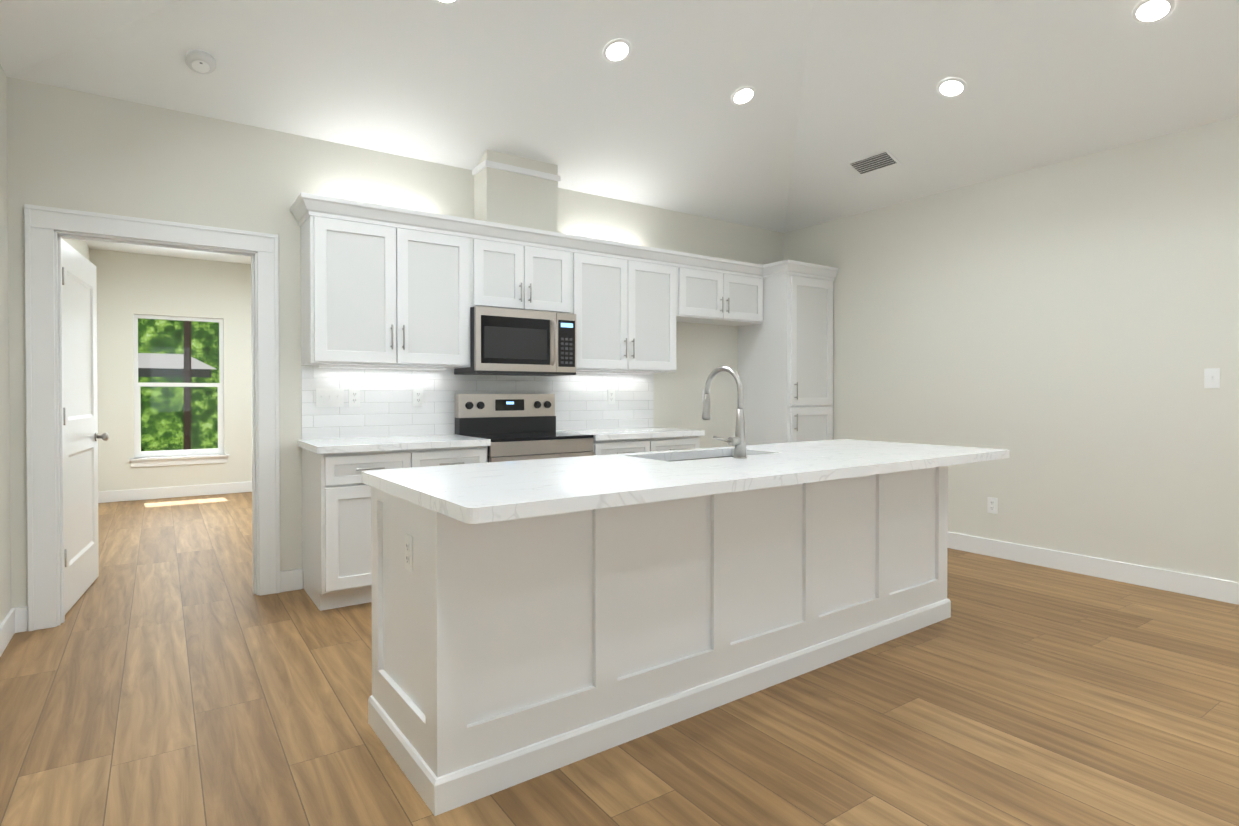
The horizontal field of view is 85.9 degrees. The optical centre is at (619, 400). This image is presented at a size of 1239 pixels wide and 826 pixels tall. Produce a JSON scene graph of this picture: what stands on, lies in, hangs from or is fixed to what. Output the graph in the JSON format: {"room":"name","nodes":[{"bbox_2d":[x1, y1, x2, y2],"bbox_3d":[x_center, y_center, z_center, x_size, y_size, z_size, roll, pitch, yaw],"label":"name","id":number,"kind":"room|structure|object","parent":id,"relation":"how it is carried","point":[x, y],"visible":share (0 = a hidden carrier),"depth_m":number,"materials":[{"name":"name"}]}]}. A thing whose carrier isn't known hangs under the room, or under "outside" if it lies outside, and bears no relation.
{"room":"kitchen","nodes":[
{"label":"kitchen","id":0,"kind":"room"},
{"bbox_2d":[0,64,88,623],"bbox_3d":[-2.191,-0.208,1.981,0.120,2.770,12.700,0,1,-35],"label":"wall","id":1,"kind":"structure","parent":0,"point":[5,565],"depth_m":3.22,"materials":[{"name":"white paint"}]},
{"bbox_2d":[0,606,23,656],"bbox_3d":[-0.773,1.134,0.075,0.030,0.125,7.930,0,1,-35],"label":"baseboard","id":2,"kind":"structure","parent":1,"relation":"attached to","point":[15,620],"depth_m":3.25,"materials":[{"name":"white paint"}]},
{"bbox_2d":[86,241,250,263],"bbox_3d":[-3.199,-1.661,6.236,3.320,0.050,4.770,0,1,-35],"label":"ceiling","id":3,"kind":"structure","parent":0,"point":[160,251],"depth_m":7.42,"materials":[{"name":"white paint"}]},
{"bbox_2d":[89,249,251,491],"bbox_3d":[-4.521,-0.270,8.163,3.320,2.770,0.120,0,1,-35],"label":"wall","id":4,"kind":"structure","parent":0,"point":[128,284],"depth_m":7.60,"materials":[{"name":"white paint"}]},
{"bbox_2d":[98,481,251,502],"bbox_3d":[-4.479,1.053,8.124,3.030,0.125,0.015,0,1,-35],"label":"baseboard","id":5,"kind":"structure","parent":4,"relation":"attached to","point":[160,492],"depth_m":7.65,"materials":[{"name":"white paint"}]},
{"bbox_2d":[129,314,228,466],"bbox_3d":[-5.099,-0.113,7.725,0.970,1.717,0.145,0,1,-35],"label":"window","id":6,"kind":"structure","parent":4,"relation":"in","point":[165,458],"depth_m":7.71,"materials":[{"name":"white paint"}]},
{"bbox_2d":[6,76,783,607],"bbox_3d":[-0.751,-0.238,4.971,5.890,2.770,0.120,0,1,-35],"label":"wall","id":7,"kind":"structure","parent":0,"point":[84,152],"depth_m":3.96,"materials":[{"name":"white paint"}]},
{"bbox_2d":[62,239,108,614],"bbox_3d":[-3.149,0.142,3.916,0.187,2.008,0.935,0,1,-35],"label":"door","id":8,"kind":"structure","parent":7,"relation":"in","point":[81,436],"depth_m":3.91,"materials":[{"name":"white paint"}]},
{"bbox_2d":[24,204,279,630],"bbox_3d":[-2.550,0.087,3.725,1.140,2.145,0.164,0,1,-35],"label":"door frame","id":9,"kind":"structure","parent":7,"relation":"attached to","point":[47,230],"depth_m":3.46,"materials":[{"name":"white paint"}]},
{"bbox_2d":[316,388,343,406],"bbox_3d":[-1.805,-0.016,4.152,0.162,0.115,0.016,0,1,-35],"label":"light switch","id":10,"kind":"object","parent":7,"relation":"attached to","point":[329,397],"depth_m":4.15,"materials":[{"name":"white plastic"}]},
{"bbox_2d":[349,388,359,406],"bbox_3d":[-1.688,-0.017,4.238,0.070,0.115,0.008,0,1,-35],"label":"outlet","id":11,"kind":"object","parent":7,"relation":"attached to","point":[354,393],"depth_m":4.23,"materials":[{"name":"white plastic"}]},
{"bbox_2d":[298,200,473,369],"bbox_3d":[-1.456,-0.675,4.204,0.965,0.920,0.328,0,1,-35],"label":"upper cabinet","id":12,"kind":"object","parent":7,"relation":"attached to","point":[386,287],"depth_m":4.03,"materials":[{"name":"white paint"}]},
{"bbox_2d":[413,389,422,405],"bbox_3d":[-1.352,-0.020,4.470,0.070,0.115,0.008,0,1,-35],"label":"outlet","id":13,"kind":"object","parent":7,"relation":"attached to","point":[417,393],"depth_m":4.47,"materials":[{"name":"white plastic"}]},
{"bbox_2d":[301,365,653,439],"bbox_3d":[-0.830,0.004,4.841,2.710,0.458,0.008,0,1,-35],"label":"tile backsplash","id":14,"kind":"structure","parent":7,"relation":"attached to","point":[386,408],"depth_m":4.54,"materials":[{"name":"white tile"}]},
{"bbox_2d":[474,224,573,313],"bbox_3d":[-0.746,-0.878,4.693,0.760,0.525,0.328,0,1,-35],"label":"upper cabinet","id":15,"kind":"object","parent":7,"relation":"attached to","point":[513,269],"depth_m":4.55,"materials":[{"name":"white paint"}]},
{"bbox_2d":[454,306,575,375],"bbox_3d":[-0.712,-0.395,4.649,0.756,0.433,0.450,0,1,-35],"label":"microwave","id":16,"kind":"object","parent":15,"relation":"attached to","point":[512,342],"visible":1,"depth_m":4.48,"materials":[{"name":"grey metal"}]},
{"bbox_2d":[607,390,614,403],"bbox_3d":[-0.066,-0.029,5.359,0.070,0.115,0.008,0,1,-35],"label":"outlet","id":17,"kind":"object","parent":7,"relation":"attached to","point":[610,393],"depth_m":5.35,"materials":[{"name":"white plastic"}]},
{"bbox_2d":[574,240,681,373],"bbox_3d":[-0.029,-0.685,5.191,0.985,0.920,0.328,0,1,-35],"label":"upper cabinet","id":18,"kind":"object","parent":7,"relation":"attached to","point":[628,301],"depth_m":5.05,"materials":[{"name":"white paint"}]},
{"bbox_2d":[682,256,765,327],"bbox_3d":[0.784,-0.916,5.751,0.990,0.470,0.328,0,1,-35],"label":"upper cabinet","id":19,"kind":"object","parent":7,"relation":"attached to","point":[717,292],"depth_m":5.62,"materials":[{"name":"white paint"}]},
{"bbox_2d":[472,150,560,231],"bbox_3d":[-0.733,-1.461,4.755,0.580,0.620,0.235,0,1,-35],"label":"vent chase","id":20,"kind":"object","parent":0,"point":[509,189],"depth_m":4.65,"materials":[{"name":"white paint"}]},
{"bbox_2d":[0,492,1238,825],"bbox_3d":[0.181,1.200,3.636,5.890,0.080,12.940,0,1,-35],"label":"floor","id":21,"kind":"structure","parent":0,"point":[172,670],"depth_m":2.43,"materials":[{"name":"brown wood"}]},
{"bbox_2d":[302,446,487,610],"bbox_3d":[-1.377,0.719,4.103,0.962,0.874,0.608,0,1,-35],"label":"base cabinet","id":22,"kind":"object","parent":21,"relation":"on","point":[336,529],"depth_m":3.70,"materials":[{"name":"white paint"}]},
{"bbox_2d":[297,427,704,453],"bbox_3d":[-0.652,0.256,4.582,2.755,0.040,0.639,0,1,-35],"label":"countertop","id":23,"kind":"structure","parent":22,"relation":"on","point":[345,445],"depth_m":4.06,"materials":[{"name":"stone"}]},
{"bbox_2d":[455,394,593,461],"bbox_3d":[-0.641,0.554,4.555,0.754,1.195,0.679,0,1,-35],"label":"range","id":24,"kind":"object","parent":21,"relation":"on","point":[515,427],"visible":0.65,"depth_m":4.60,"materials":[{"name":"grey metal"}]},
{"bbox_2d":[592,436,698,454],"bbox_3d":[0.052,0.709,5.091,0.982,0.874,0.608,0,1,-35],"label":"base cabinet","id":25,"kind":"object","parent":21,"relation":"on","point":[605,447],"depth_m":4.81,"materials":[{"name":"white paint"}]},
{"bbox_2d":[364,467,950,815],"bbox_3d":[0.421,0.729,3.000,2.847,0.876,0.693,0,1,-36],"label":"kitchen island","id":26,"kind":"object","parent":21,"relation":"on","point":[534,618],"depth_m":2.32,"materials":[{"name":"white paint"}]},
{"bbox_2d":[362,439,1009,526],"bbox_3d":[0.511,0.273,2.884,2.896,0.040,0.980,0,1,-36],"label":"island countertop","id":27,"kind":"structure","parent":26,"relation":"on","point":[473,494],"depth_m":2.35,"materials":[{"name":"white stone"}]},
{"bbox_2d":[670,451,733,458],"bbox_3d":[0.393,0.389,3.102,0.713,0.222,0.342,0,1,-36],"label":"sink","id":28,"kind":"object","parent":27,"relation":"in","point":[723,452],"depth_m":3.30,"materials":[{"name":"silver metal"}]},
{"bbox_2d":[702,366,746,458],"bbox_3d":[0.417,0.048,2.959,0.191,0.407,0.264,0,1,-35],"label":"faucet","id":29,"kind":"object","parent":27,"relation":"on","point":[738,440],"visible":1,"depth_m":2.90,"materials":[{"name":"grey metal"}]},
{"bbox_2d":[738,264,837,444],"bbox_3d":[1.524,-0.010,6.102,0.618,2.290,0.608,0,1,-35],"label":"tall cabinet","id":30,"kind":"object","parent":21,"relation":"on","point":[785,363],"depth_m":5.85,"materials":[{"name":"white paint"}]},
{"bbox_2d":[0,0,1238,232],"bbox_3d":[1.538,-2.122,1.641,5.650,1.065,7.930,0,1,-35],"label":"ceiling","id":31,"kind":"structure","parent":0,"point":[656,118],"depth_m":3.96,"materials":[{"name":"white paint"}]},
{"bbox_2d":[185,50,215,73],"bbox_3d":[-2.159,-1.740,3.430,0.136,0.078,0.135,0,1,-35],"label":"smoke detector","id":32,"kind":"object","parent":31,"relation":"attached to","point":[200,61],"visible":1,"depth_m":3.40,"materials":[{"name":"white plastic"}]},
{"bbox_2d":[435,0,458,4],"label":"recessed light","id":33,"kind":"object","parent":31,"relation":"in","point":[446,2],"depth_m":3.40,"materials":[{"name":"white plastic"}]},
{"bbox_2d":[603,39,630,61],"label":"recessed light","id":34,"kind":"object","parent":31,"relation":"in","point":[617,50],"depth_m":3.92,"materials":[{"name":"white plastic"}]},
{"bbox_2d":[731,86,755,104],"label":"recessed light","id":35,"kind":"object","parent":31,"relation":"in","point":[743,95],"depth_m":4.51,"materials":[{"name":"white plastic"}]},
{"bbox_2d":[846,149,901,176],"bbox_3d":[1.946,-1.818,5.106,0.188,0.074,0.360,0,1,-35],"label":"ceiling vent","id":36,"kind":"object","parent":31,"relation":"in","point":[875,162],"visible":1,"depth_m":5.09,"materials":[{"name":"white plastic"}]},
{"bbox_2d":[937,78,966,96],"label":"recessed light","id":37,"kind":"object","parent":31,"relation":"in","point":[950,87],"depth_m":4.17,"materials":[{"name":"white plastic"}]},
{"bbox_2d":[1132,0,1174,22],"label":"recessed light","id":38,"kind":"object","parent":31,"relation":"in","point":[1143,11],"depth_m":3.33,"materials":[{"name":"white plastic"}]},
{"bbox_2d":[784,116,1238,581],"bbox_3d":[3.911,-0.221,3.301,0.120,2.770,7.930,0,1,-35],"label":"wall","id":39,"kind":"structure","parent":0,"point":[1066,333],"depth_m":4.47,"materials":[{"name":"white paint"}]},
{"bbox_2d":[987,497,997,513],"bbox_3d":[2.740,0.772,4.891,0.008,0.115,0.070,0,1,-35],"label":"outlet","id":40,"kind":"object","parent":39,"relation":"attached to","point":[992,503],"depth_m":4.89,"materials":[{"name":"white plastic"}]},
{"bbox_2d":[947,532,1238,604],"bbox_3d":[4.028,1.104,3.025,0.015,0.125,7.320,0,1,-35],"label":"baseboard","id":41,"kind":"structure","parent":39,"relation":"attached to","point":[1167,580],"depth_m":4.30,"materials":[{"name":"white paint"}]},
{"bbox_2d":[1204,368,1219,387],"bbox_3d":[3.440,-0.127,3.864,0.016,0.115,0.070,0,1,-35],"label":"light switch","id":42,"kind":"object","parent":39,"relation":"attached to","point":[1211,375],"depth_m":3.86,"materials":[{"name":"white plastic"}]},
{"label":"outside","id":43,"kind":"structure","parent":0,"visible":0},
{"bbox_2d":[138,353,215,377],"bbox_3d":[-8.606,-0.640,12.070,2.250,0.430,0.001,0,1,-35],"label":"roof","id":44,"kind":"structure","parent":43,"point":[151,370],"depth_m":12.26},
{"bbox_2d":[138,318,218,450],"bbox_3d":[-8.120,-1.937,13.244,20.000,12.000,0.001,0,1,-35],"label":"trees","id":45,"kind":"object","parent":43,"point":[158,332],"depth_m":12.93,"materials":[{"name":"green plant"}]},
{"bbox_2d":[183,321,190,449],"bbox_3d":[-7.085,-2.413,10.916,0.165,9.001,0.110,0,1,-35],"label":"trunk","id":46,"kind":"object","parent":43,"point":[187,393],"depth_m":10.88,"materials":[{"name":"brown plant"}]}
]}

